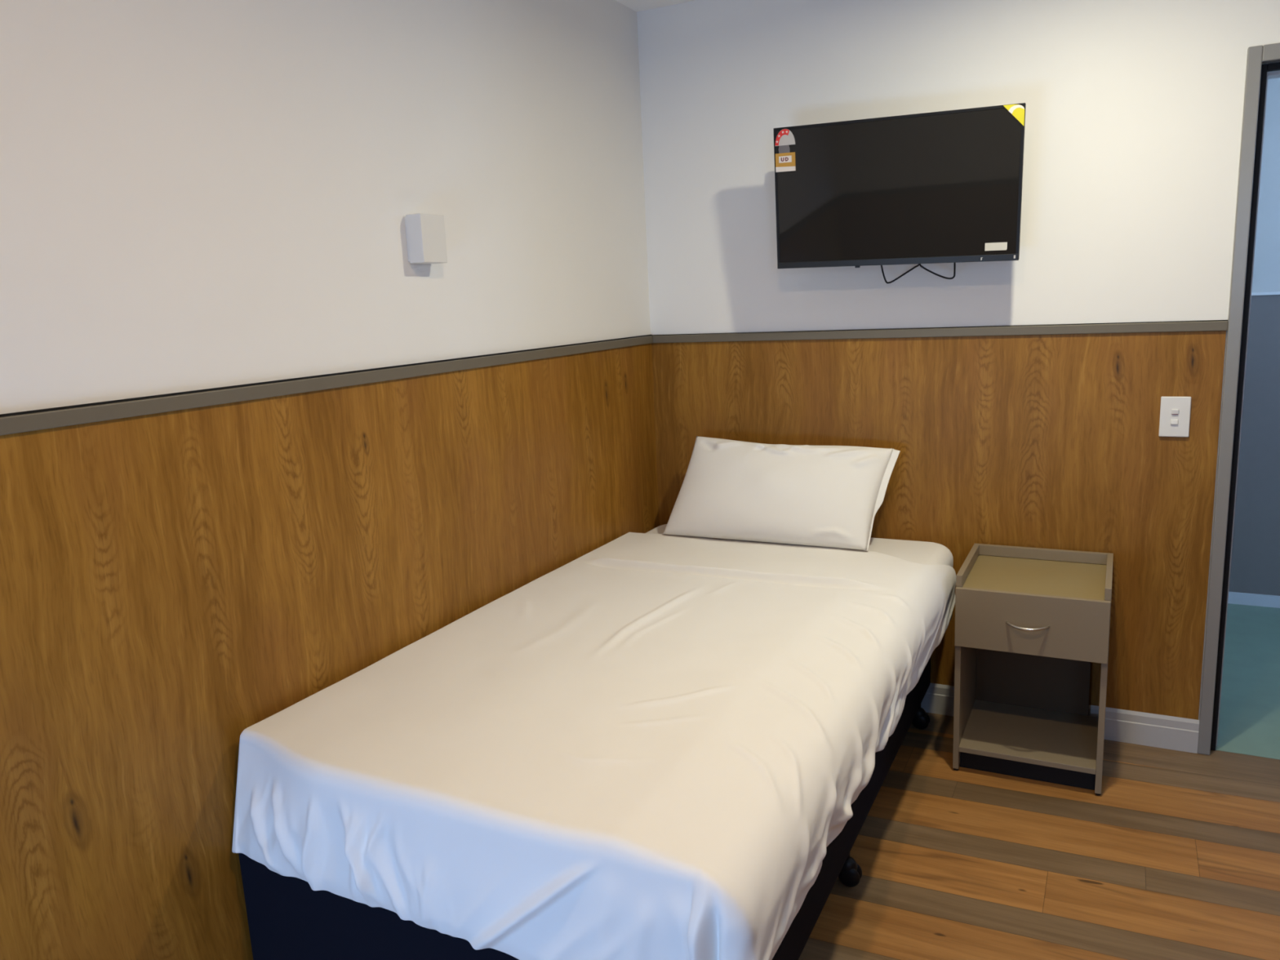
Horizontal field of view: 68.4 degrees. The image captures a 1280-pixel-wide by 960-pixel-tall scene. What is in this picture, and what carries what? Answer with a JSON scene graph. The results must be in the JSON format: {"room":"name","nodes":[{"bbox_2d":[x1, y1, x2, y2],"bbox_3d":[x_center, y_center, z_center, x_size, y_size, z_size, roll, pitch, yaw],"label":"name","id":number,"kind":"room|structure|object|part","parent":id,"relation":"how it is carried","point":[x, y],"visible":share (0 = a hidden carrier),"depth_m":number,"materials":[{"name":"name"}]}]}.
{"room":"hotel room","nodes":[
{"label":"hotel room","id":0,"kind":"room"},
{"bbox_2d":[0,0,650,413],"bbox_3d":[-0.796,-0.096,1.923,0.100,2.386,3.770,3,12,27],"label":"wall","id":1,"kind":"structure","parent":0,"point":[195,194],"depth_m":1.95,"materials":[{"name":"paint"}]},
{"bbox_2d":[0,334,653,435],"bbox_3d":[-0.753,-0.176,1.873,0.014,0.027,3.550,3,12,27],"label":"trim","id":2,"kind":"structure","parent":1,"relation":"attached to","point":[17,424],"depth_m":1.86,"materials":[{"name":"grey wood"}]},
{"bbox_2d":[0,343,659,959],"bbox_3d":[-0.730,0.406,1.987,0.006,1.160,3.550,3,12,27],"label":"wall paneling","id":3,"kind":"structure","parent":1,"relation":"attached to","point":[172,584],"depth_m":1.81,"materials":[{"name":"brown wood"}]},
{"bbox_2d":[404,213,447,263],"bbox_3d":[-0.514,-0.579,2.265,0.050,0.112,0.089,3,12,27],"label":"wall light","id":4,"kind":"object","parent":1,"relation":"attached to","point":[425,236],"visible":1,"depth_m":2.23,"materials":[{"name":"white plastic"}]},
{"bbox_3d":[-0.534,-0.580,2.275,0.006,0.104,0.085,3,12,27],"label":"plate","id":5,"kind":"part","parent":4,"relation":"part of","materials":[{"name":"white plastic"}]},
{"bbox_2d":[615,0,695,12],"bbox_3d":[0.576,-1.242,0.969,3.300,0.100,3.770,3,12,27],"label":"ceiling","id":6,"kind":"structure","parent":0,"point":[637,6],"depth_m":3.13,"materials":[{"name":"paint"}]},
{"bbox_2d":[636,0,1279,719],"bbox_3d":[1.452,-0.368,2.797,3.100,2.386,0.120,3,12,27],"label":"wall","id":7,"kind":"structure","parent":0,"point":[1134,110],"depth_m":2.82,"materials":[{"name":"paint"}]},
{"bbox_2d":[651,330,1226,719],"bbox_3d":[0.864,0.112,3.132,1.780,1.160,0.006,3,12,27],"label":"wood wall paneling","id":8,"kind":"structure","parent":7,"relation":"attached to","point":[1054,442],"depth_m":2.92,"materials":[{"name":"brown wood"}]},
{"bbox_2d":[651,320,1228,342],"bbox_3d":[0.840,-0.469,3.014,1.775,0.027,0.014,3,12,27],"label":"trim","id":9,"kind":"structure","parent":7,"relation":"attached to","point":[1210,326],"depth_m":2.93,"materials":[{"name":"grey wood"}]},
{"bbox_2d":[920,683,1199,753],"bbox_3d":[0.895,0.734,3.246,1.775,0.105,0.014,3,12,27],"label":"baseboard","id":10,"kind":"structure","parent":7,"relation":"attached to","point":[1153,730],"depth_m":2.92,"materials":[{"name":"paint"}]},
{"bbox_2d":[1158,396,1191,436],"bbox_3d":[1.539,-0.182,2.710,0.076,0.116,0.013,3,12,27],"label":"light switch","id":11,"kind":"object","parent":7,"relation":"attached to","point":[1175,411],"visible":1,"depth_m":2.71,"materials":[{"name":"white plastic"}]},
{"bbox_2d":[1197,42,1279,755],"bbox_3d":[2.045,-0.146,2.525,0.844,2.002,0.126,3,12,27],"label":"door frame","id":12,"kind":"structure","parent":7,"relation":"in","point":[1257,77],"depth_m":2.64,"materials":[{"name":"grey paint"}]},
{"bbox_3d":[0.755,-0.889,2.907,0.631,0.309,0.118,3,12,27],"label":"television mount","id":13,"kind":"object","parent":7,"relation":"attached to","visible":0},
{"bbox_2d":[773,102,1026,284],"bbox_3d":[0.761,-0.834,2.818,0.721,0.482,0.131,3,12,25],"label":"television","id":14,"kind":"object","parent":13,"relation":"attached to","point":[941,186],"visible":1,"depth_m":2.77,"materials":[{"name":"black plastic"}]},
{"bbox_3d":[0.444,-0.980,2.879,0.040,0.019,0.001,4,19,25],"label":"label panel","id":15,"kind":"part","parent":14,"relation":"part of","materials":[{"name":"white paper"}]},
{"bbox_2d":[798,603,1279,959],"bbox_3d":[1.058,1.061,2.049,3.400,0.101,5.220,3,12,27],"label":"floor","id":16,"kind":"structure","parent":0,"point":[1177,855],"depth_m":2.38,"materials":[{"name":"brown wood"}]},
{"bbox_2d":[238,657,930,959],"bbox_3d":[0.096,0.735,2.516,1.015,0.450,1.948,3,12,27],"label":"bed base","id":17,"kind":"object","parent":16,"relation":"on","point":[287,919],"visible":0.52,"depth_m":1.82,"materials":[{"name":"black fabric"}]},
{"bbox_2d":[646,524,953,568],"bbox_3d":[0.129,0.430,2.468,1.060,0.160,1.903,3,12,27],"label":"mattress","id":18,"kind":"object","parent":17,"relation":"on","point":[919,552],"visible":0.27,"depth_m":2.97,"materials":[{"name":"white fabric"}]},
{"bbox_2d":[231,532,955,959],"bbox_3d":[0.071,0.491,2.328,1.112,0.300,1.841,3,12,27],"label":"sheet","id":19,"kind":"object","parent":18,"relation":"on","point":[648,746],"visible":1,"depth_m":1.74,"materials":[{"name":"white fabric"}]},
{"bbox_2d":[662,435,900,551],"bbox_3d":[0.449,0.034,3.087,0.744,0.306,0.264,3,12,27],"label":"pillow","id":20,"kind":"object","parent":19,"relation":"on","point":[803,495],"visible":1,"depth_m":3.02,"materials":[{"name":"white fabric"}]},
{"bbox_2d":[952,543,1113,795],"bbox_3d":[1.170,0.550,2.807,0.399,0.608,0.424,3,12,27],"label":"bedside table","id":21,"kind":"object","parent":16,"relation":"on","point":[1031,624],"visible":1,"depth_m":2.77,"materials":[{"name":"beige laminate"}]},
{"bbox_3d":[1.012,0.548,2.918,0.016,0.566,0.371,3,12,27],"label":"panel","id":22,"kind":"part","parent":21,"relation":"part of","materials":[{"name":"beige laminate"}]},
{"bbox_3d":[1.071,0.408,2.607,0.114,0.011,0.038,3,12,27],"label":"handle","id":23,"kind":"part","parent":21,"relation":"part of","materials":[{"name":"silver metal"}]},
{"bbox_2d":[958,699,1098,774],"bbox_3d":[1.186,0.772,2.862,0.366,0.016,0.356,3,12,27],"label":"shelf","id":24,"kind":"object","parent":21,"relation":"attached to","point":[1060,737],"depth_m":2.84,"materials":[{"name":"beige laminate"}]},
{"bbox_3d":[1.086,0.402,2.626,0.397,0.174,0.016,3,12,27],"label":"drawer","id":25,"kind":"part","parent":21,"relation":"part of","materials":[{"name":"beige laminate"}]},
{"bbox_3d":[1.244,0.503,2.984,0.336,0.493,0.008,3,12,27],"label":"panel","id":26,"kind":"part","parent":21,"relation":"part of","materials":[{"name":"brown laminate"}]},
{"bbox_3d":[1.353,0.566,2.746,0.016,0.566,0.371,3,12,27],"label":"panel","id":27,"kind":"part","parent":21,"relation":"part of","materials":[{"name":"beige laminate"}]},
{"bbox_2d":[1251,70,1279,292],"bbox_3d":[3.002,-0.619,3.732,1.600,2.386,0.100,3,12,27],"label":"wall","id":28,"kind":"structure","parent":0,"point":[1266,270],"depth_m":3.80,"materials":[{"name":"paint"}]},
{"bbox_2d":[1227,591,1279,608],"bbox_3d":[3.027,0.537,3.901,1.600,0.051,0.018,3,12,27],"label":"baseboard","id":29,"kind":"structure","parent":28,"relation":"attached to","point":[1234,597],"depth_m":4.08,"materials":[{"name":"paint"}]},
{"bbox_2d":[1228,294,1279,595],"bbox_3d":[3.000,-0.113,3.780,1.600,1.275,0.008,3,12,27],"label":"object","id":30,"kind":"structure","parent":28,"relation":"attached to","point":[1255,568],"depth_m":3.98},
{"bbox_2d":[1251,291,1279,295],"bbox_3d":[2.969,-0.743,3.655,1.600,0.012,0.016,3,12,27],"label":"trim","id":31,"kind":"structure","parent":28,"relation":"attached to","point":[1270,292],"depth_m":3.85,"materials":[{"name":"white plastic"}]}
]}

